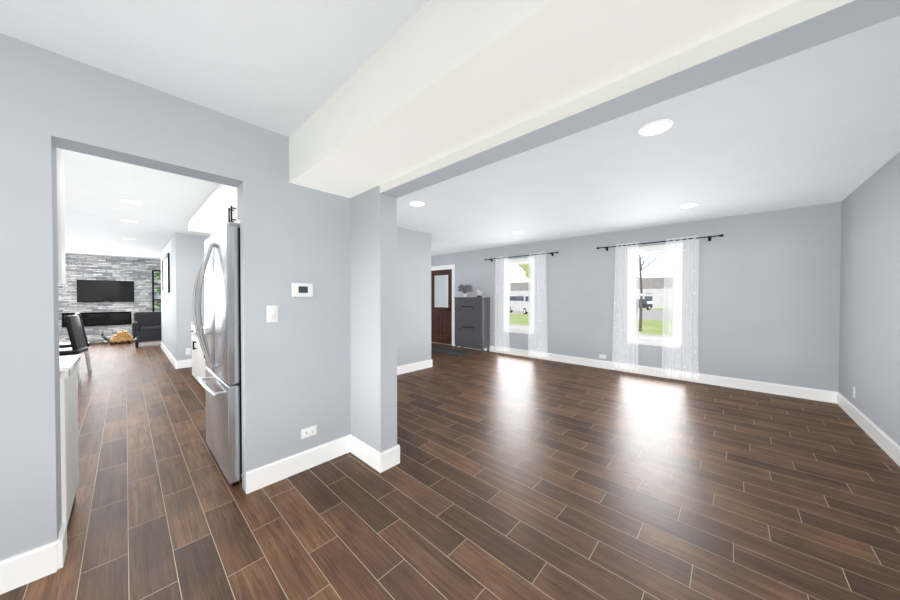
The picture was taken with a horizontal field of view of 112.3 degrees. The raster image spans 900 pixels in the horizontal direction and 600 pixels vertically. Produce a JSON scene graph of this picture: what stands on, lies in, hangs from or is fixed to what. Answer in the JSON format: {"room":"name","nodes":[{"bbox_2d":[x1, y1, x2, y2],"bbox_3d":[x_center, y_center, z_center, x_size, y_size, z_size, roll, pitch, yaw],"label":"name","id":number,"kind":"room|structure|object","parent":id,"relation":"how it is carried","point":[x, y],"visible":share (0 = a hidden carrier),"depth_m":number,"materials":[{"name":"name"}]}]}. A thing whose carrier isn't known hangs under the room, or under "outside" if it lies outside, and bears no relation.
{"room":"empty living room","nodes":[
{"label":"empty living room","id":0,"kind":"room"},
{"bbox_2d":[58,254,160,342],"bbox_3d":[-10.389,-0.016,8.139,0.300,2.440,4.780,1,1,43],"label":"wall","id":1,"kind":"structure","parent":0,"point":[138,271],"depth_m":8.58,"materials":[{"name":"stone"}]},
{"bbox_2d":[62,311,131,327],"bbox_3d":[-9.860,0.535,8.466,0.035,0.390,1.270,1,1,43],"label":"fireplace","id":2,"kind":"object","parent":1,"relation":"attached to","point":[104,318],"visible":0.81,"depth_m":8.54,"materials":[{"name":"black metal"}]},
{"bbox_2d":[77,280,133,301],"bbox_3d":[-9.737,-0.246,8.561,0.074,0.610,1.070,1,1,43],"label":"tv","id":3,"kind":"object","parent":1,"relation":"attached to","point":[102,291],"visible":1,"depth_m":8.51,"materials":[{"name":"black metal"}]},
{"bbox_2d":[152,270,160,311],"bbox_3d":[-8.791,0.140,9.373,0.343,2.100,0.640,1,1,43],"label":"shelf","id":4,"kind":"object","parent":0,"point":[159,283],"visible":0.31,"depth_m":9.19,"materials":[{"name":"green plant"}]},
{"bbox_2d":[0,33,350,560],"bbox_3d":[-2.521,0.067,0.828,0.160,2.440,4.780,1,1,43],"label":"wall","id":5,"kind":"structure","parent":0,"point":[295,369],"depth_m":1.66,"materials":[{"name":"paint"}]},
{"bbox_2d":[0,529,66,594],"bbox_3d":[-2.965,1.223,0.234,0.016,0.140,3.286,1,1,43],"label":"baseboard","id":6,"kind":"structure","parent":5,"relation":"attached to","point":[24,568],"depth_m":1.37,"materials":[{"name":"white wood"}]},
{"bbox_2d":[56,148,65,283],"bbox_3d":[-2.274,-0.625,1.474,0.360,1.068,0.456,1,1,43],"label":"upper cabinet","id":7,"kind":"object","parent":5,"relation":"attached to","point":[59,152],"depth_m":1.65,"materials":[{"name":"white wood"}]},
{"bbox_2d":[266,305,277,322],"bbox_3d":[-1.228,0.096,2.088,0.018,0.116,0.072,1,1,43],"label":"light switch","id":8,"kind":"object","parent":5,"relation":"attached to","point":[271,313],"visible":1,"depth_m":2.09,"materials":[{"name":"white plastic"}]},
{"bbox_2d":[246,435,347,493],"bbox_3d":[-1.085,1.200,2.257,0.016,0.140,0.750,1,1,43],"label":"baseboard","id":9,"kind":"structure","parent":5,"relation":"attached to","point":[260,477],"depth_m":2.20,"materials":[{"name":"white wood"}]},
{"bbox_2d":[292,283,312,296],"bbox_3d":[-1.086,-0.074,2.231,0.028,0.100,0.148,1,1,43],"label":"thermostat","id":10,"kind":"object","parent":5,"relation":"attached to","point":[302,289],"visible":1,"depth_m":2.22,"materials":[{"name":"white plastic"}]},
{"bbox_2d":[301,425,316,438],"bbox_3d":[-1.064,0.998,2.280,0.010,0.072,0.116,1,1,43],"label":"electrical outlet","id":11,"kind":"object","parent":5,"relation":"attached to","point":[308,431],"visible":1,"depth_m":2.28,"materials":[{"name":"white plastic"}]},
{"bbox_2d":[161,233,208,360],"bbox_3d":[-5.902,-0.001,6.782,3.320,2.440,0.660,1,1,43],"label":"wall","id":12,"kind":"structure","parent":0,"point":[186,251],"depth_m":5.55,"materials":[{"name":"paint"}]},
{"bbox_2d":[162,253,169,292],"bbox_3d":[-6.218,-0.559,6.597,1.400,0.800,0.030,1,1,43],"label":"picture frame","id":13,"kind":"object","parent":12,"relation":"attached to","point":[166,273],"visible":1,"depth_m":6.50,"materials":[{"name":"black plastic"}]},
{"bbox_2d":[161,342,177,368],"bbox_3d":[-6.132,1.152,6.547,3.352,0.140,0.016,1,1,43],"label":"baseboard","id":14,"kind":"structure","parent":12,"relation":"attached to","point":[175,363],"depth_m":6.11,"materials":[{"name":"white wood"}]},
{"bbox_2d":[186,348,190,354],"bbox_3d":[-4.797,0.943,5.534,0.010,0.116,0.072,1,1,43],"label":"electrical outlet","id":15,"kind":"object","parent":12,"relation":"attached to","point":[188,351],"visible":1,"depth_m":5.53,"materials":[{"name":"white plastic"}]},
{"bbox_2d":[189,184,220,235],"bbox_3d":[-2.770,-0.652,3.845,2.696,1.068,0.679,1,1,43],"label":"upper cabinet","id":16,"kind":"object","parent":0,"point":[216,211],"depth_m":3.84,"materials":[{"name":"white wood"}]},
{"bbox_2d":[397,227,430,365],"bbox_3d":[-1.206,0.023,4.711,0.120,2.440,2.400,1,1,43],"label":"wall","id":17,"kind":"structure","parent":0,"point":[413,296],"depth_m":5.24,"materials":[{"name":"paint"}]},
{"bbox_2d":[397,359,431,374],"bbox_3d":[-1.159,1.173,4.674,0.016,0.140,2.390,1,1,43],"label":"baseboard","id":18,"kind":"structure","parent":17,"relation":"attached to","point":[416,366],"depth_m":5.24,"materials":[{"name":"white wood"}]},
{"bbox_2d":[0,340,899,599],"bbox_3d":[-3.666,1.299,5.039,14.390,0.120,9.610,1,1,43],"label":"floor","id":19,"kind":"structure","parent":0,"point":[511,477],"depth_m":1.92,"materials":[{"name":"brown wood"}]},
{"bbox_2d":[60,364,78,534],"bbox_3d":[-2.363,0.841,1.586,0.620,0.875,0.476,1,1,43],"label":"base cabinet","id":20,"kind":"object","parent":19,"relation":"on","point":[69,425],"depth_m":1.64,"materials":[{"name":"white wood"}]},
{"bbox_2d":[59,356,79,375],"bbox_3d":[-3.012,0.391,0.890,0.630,0.040,2.397,1,1,43],"label":"countertop","id":21,"kind":"structure","parent":20,"relation":"on","point":[67,363],"depth_m":1.74,"materials":[{"name":"white stone"}]},
{"bbox_2d":[59,315,90,383],"bbox_3d":[-5.837,0.740,4.534,0.484,1.013,0.476,0,1,-37],"label":"dining chair","id":22,"kind":"object","parent":19,"relation":"on","point":[76,334],"visible":0.6,"depth_m":4.54,"materials":[{"name":"black leather"}]},
{"bbox_2d":[59,313,91,371],"bbox_3d":[-6.493,0.733,5.141,0.464,1.013,0.484,1,1,38],"label":"dining chair","id":23,"kind":"object","parent":19,"relation":"on","point":[65,345],"visible":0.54,"depth_m":5.12,"materials":[{"name":"black leather"}]},
{"bbox_2d":[101,330,135,344],"bbox_3d":[-9.114,1.019,8.347,0.400,0.364,0.700,1,1,43],"label":"log holder","id":24,"kind":"object","parent":19,"relation":"on","point":[124,336],"visible":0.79,"depth_m":8.25,"materials":[{"name":"beige wood"}]},
{"bbox_2d":[132,311,161,347],"bbox_3d":[-7.918,0.764,8.118,0.800,0.880,0.880,1,1,43],"label":"armchair","id":25,"kind":"object","parent":19,"relation":"on","point":[146,326],"visible":0.54,"depth_m":7.89,"materials":[{"name":"fabric"}]},
{"bbox_2d":[190,324,200,382],"bbox_3d":[-3.402,0.807,4.504,0.896,0.875,0.599,1,1,43],"label":"base cabinet","id":26,"kind":"object","parent":19,"relation":"on","point":[196,348],"depth_m":4.29,"materials":[{"name":"white wood"}]},
{"bbox_2d":[201,328,206,382],"bbox_3d":[-2.745,0.814,3.894,0.897,0.875,0.599,1,1,43],"label":"base cabinet","id":27,"kind":"object","parent":19,"relation":"on","point":[203,366],"depth_m":3.89,"materials":[{"name":"white wood"}]},
{"bbox_2d":[192,222,241,485],"bbox_3d":[-1.560,0.371,2.530,0.855,1.793,0.894,1,1,43],"label":"fridge","id":28,"kind":"object","parent":19,"relation":"on","point":[219,269],"visible":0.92,"depth_m":2.10,"materials":[{"name":"silver metal"}]},
{"bbox_2d":[431,345,475,356],"bbox_3d":[-0.158,1.206,7.226,1.450,0.016,0.650,1,1,43],"label":"door mat","id":29,"kind":"object","parent":19,"relation":"on","point":[446,351],"visible":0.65,"depth_m":7.04,"materials":[{"name":"fabric"}]},
{"bbox_2d":[454,297,489,352],"bbox_3d":[0.510,0.573,7.284,0.880,1.280,0.339,1,1,43],"label":"cabinet","id":30,"kind":"object","parent":19,"relation":"on","point":[472,322],"visible":1,"depth_m":7.10,"materials":[{"name":"grey wood"}]},
{"bbox_2d":[457,284,472,296],"bbox_3d":[0.363,-0.232,7.444,0.519,0.322,0.250,1,1,43],"label":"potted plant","id":31,"kind":"object","parent":30,"relation":"on","point":[464,288],"visible":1,"depth_m":7.41,"materials":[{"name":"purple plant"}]},
{"bbox_2d":[0,0,899,259],"bbox_3d":[-3.666,-1.261,5.010,14.390,0.120,9.610,1,1,43],"label":"ceiling","id":32,"kind":"structure","parent":0,"point":[817,124],"depth_m":2.07,"materials":[{"name":"paint"}]},
{"bbox_2d":[120,219,137,222],"bbox_3d":[-4.837,-1.190,4.550,0.200,0.010,0.200,1,1,43],"label":"recessed light","id":33,"kind":"object","parent":32,"relation":"in","point":[130,221],"visible":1,"depth_m":4.53,"materials":[{"name":"white plastic"}]},
{"bbox_2d":[119,199,142,204],"bbox_3d":[-3.842,-1.180,3.639,0.200,0.010,0.200,1,1,43],"label":"recessed light","id":34,"kind":"object","parent":32,"relation":"in","point":[131,202],"visible":0.98,"depth_m":3.63,"materials":[{"name":"white plastic"}]},
{"bbox_2d":[409,201,424,205],"bbox_3d":[-0.405,-1.180,3.708,0.200,0.010,0.200,1,1,43],"label":"recessed light","id":35,"kind":"object","parent":32,"relation":"in","point":[416,203],"visible":1,"depth_m":3.70,"materials":[{"name":"white plastic"}]},
{"bbox_2d":[289,0,854,197],"bbox_3d":[0.213,-0.965,1.217,3.300,0.385,0.470,1,1,43],"label":"soffit","id":36,"kind":"structure","parent":32,"relation":"attached to","point":[430,86],"depth_m":1.15,"materials":[{"name":"paint"}]},
{"bbox_2d":[638,119,673,135],"bbox_3d":[1.389,-1.161,2.040,0.200,0.010,0.200,1,1,43],"label":"recessed light","id":37,"kind":"object","parent":32,"relation":"in","point":[656,127],"visible":1,"depth_m":2.04,"materials":[{"name":"white plastic"}]},
{"bbox_2d":[680,203,699,207],"bbox_3d":[3.010,-1.181,3.784,0.200,0.010,0.200,1,1,43],"label":"recessed light","id":38,"kind":"object","parent":32,"relation":"in","point":[690,205],"visible":1,"depth_m":3.78,"materials":[{"name":"white plastic"}]},
{"bbox_2d":[350,0,899,451],"bbox_3d":[-3.484,0.018,5.088,13.970,2.440,0.150,1,1,43],"label":"wall","id":39,"kind":"structure","parent":0,"point":[373,305],"depth_m":2.23,"materials":[{"name":"paint"}]},
{"bbox_2d":[178,359,191,368],"bbox_3d":[-4.674,1.162,5.667,0.016,0.140,0.640,1,1,43],"label":"baseboard","id":40,"kind":"structure","parent":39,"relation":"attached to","point":[180,363],"depth_m":5.49,"materials":[{"name":"white wood"}]},
{"bbox_2d":[221,184,239,228],"bbox_3d":[-1.486,-0.638,2.652,0.809,1.068,0.679,1,1,43],"label":"upper cabinet","id":41,"kind":"object","parent":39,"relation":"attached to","point":[228,193],"depth_m":2.53,"materials":[{"name":"white wood"}]},
{"bbox_2d":[348,434,387,472],"bbox_3d":[-0.660,1.199,2.377,0.436,0.140,0.036,1,1,43],"label":"baseboard","id":42,"kind":"structure","parent":39,"relation":"attached to","point":[377,460],"depth_m":2.32,"materials":[{"name":"white wood"}]},
{"bbox_2d":[388,444,399,464],"bbox_3d":[-1.169,1.191,3.063,2.116,0.140,0.016,1,1,43],"label":"baseboard","id":43,"kind":"structure","parent":39,"relation":"attached to","point":[394,452],"depth_m":2.31,"materials":[{"name":"white wood"}]},
{"bbox_2d":[431,201,841,391],"bbox_3d":[1.931,0.004,6.301,7.690,2.440,0.120,1,1,43],"label":"wall","id":44,"kind":"structure","parent":0,"point":[768,301],"depth_m":4.36,"materials":[{"name":"paint"}]},
{"bbox_2d":[431,269,451,343],"bbox_3d":[-0.252,0.178,8.281,0.852,2.004,0.105,1,1,43],"label":"entry door","id":45,"kind":"structure","parent":44,"relation":"in","point":[441,306],"depth_m":8.28,"materials":[{"name":"brown wood"}]},
{"bbox_2d":[431,264,454,345],"bbox_3d":[-0.231,0.132,8.296,1.060,2.139,0.138,1,1,43],"label":"door frame","id":46,"kind":"structure","parent":44,"relation":"attached to","point":[443,267],"depth_m":7.92,"materials":[{"name":"white wood"}]},
{"bbox_2d":[504,257,533,333],"bbox_3d":[1.529,-0.092,6.639,0.760,1.635,0.160,1,1,43],"label":"window","id":47,"kind":"structure","parent":44,"relation":"in","point":[519,329],"depth_m":6.69,"materials":[{"name":"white glass"}]},
{"bbox_2d":[484,251,557,357],"bbox_3d":[1.487,0.097,6.552,1.788,2.150,0.115,1,1,43],"label":"curtain","id":48,"kind":"object","parent":44,"relation":"hanging from","point":[530,316],"visible":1,"depth_m":6.31,"materials":[{"name":"white fabric"}]},
{"bbox_2d":[457,345,835,402],"bbox_3d":[2.401,1.160,5.785,6.200,0.140,0.016,1,1,43],"label":"baseboard","id":49,"kind":"structure","parent":44,"relation":"attached to","point":[772,388],"depth_m":4.49,"materials":[{"name":"white wood"}]},
{"bbox_2d":[626,243,682,347],"bbox_3d":[3.346,-0.073,4.951,0.760,1.635,0.160,1,1,43],"label":"window","id":50,"kind":"structure","parent":44,"relation":"in","point":[647,339],"depth_m":4.93,"materials":[{"name":"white glass"}]},
{"bbox_2d":[596,234,723,379],"bbox_3d":[3.278,0.116,4.888,1.698,2.150,0.115,1,1,43],"label":"curtain","id":51,"kind":"object","parent":44,"relation":"hanging from","point":[669,270],"visible":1,"depth_m":4.71,"materials":[{"name":"white fabric"}]},
{"bbox_2d":[839,152,899,445],"bbox_3d":[1.561,0.074,0.168,0.120,2.440,9.610,1,1,43],"label":"wall","id":52,"kind":"structure","parent":0,"point":[869,355],"depth_m":2.79,"materials":[{"name":"paint"}]},
{"bbox_2d":[836,392,899,466],"bbox_3d":[1.511,1.223,0.227,0.016,0.140,9.370,1,1,43],"label":"baseboard","id":53,"kind":"structure","parent":52,"relation":"attached to","point":[888,445],"depth_m":2.74,"materials":[{"name":"white wood"}]},
{"label":"outside","id":54,"kind":"structure","parent":0,"visible":0},
{"bbox_2d":[510,308,672,336],"bbox_3d":[23.487,1.324,47.328,150.000,0.270,88.710,1,1,43],"label":"ground","id":55,"kind":"structure","parent":54,"point":[647,329],"depth_m":22.02,"materials":[{"name":"plant"}]},
{"bbox_2d":[510,292,530,313],"bbox_3d":[8.209,0.329,32.785,2.071,2.249,5.400,0,1,-12],"label":"van","id":56,"kind":"object","parent":55,"relation":"on","point":[519,301],"depth_m":31.82,"materials":[{"name":"white paint"}]},
{"bbox_2d":[511,282,530,292],"bbox_3d":[13.110,-1.414,66.982,13.800,4.800,9.800,1,1,43],"label":"house","id":57,"kind":"structure","parent":55,"relation":"on","point":[517,289],"depth_m":61.55,"materials":[{"name":"white"}]},
{"bbox_2d":[518,264,530,278],"bbox_3d":[14.286,-3.704,49.585,7.229,9.783,7.667,1,1,43],"label":"tree","id":58,"kind":"object","parent":55,"relation":"on","point":[526,268],"depth_m":51.32,"materials":[{"name":"green plant"}]},
{"bbox_2d":[636,299,652,309],"bbox_3d":[25.181,0.636,40.770,4.400,1.445,1.871,0,1,-27],"label":"car","id":59,"kind":"object","parent":55,"relation":"on","point":[648,306],"depth_m":40.21,"materials":[{"name":"paint"}]},
{"bbox_2d":[637,253,661,330],"bbox_3d":[9.840,-1.765,14.561,5.538,6.694,6.718,1,1,43],"label":"tree","id":60,"kind":"object","parent":55,"relation":"on","point":[641,302],"depth_m":15.10,"materials":[{"name":"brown plant"}]},
{"bbox_2d":[636,277,672,308],"bbox_3d":[32.889,-1.205,48.603,12.800,4.800,9.800,1,1,43],"label":"house","id":61,"kind":"structure","parent":55,"relation":"on","point":[657,287],"depth_m":45.14,"materials":[{"name":"white"}]}
]}

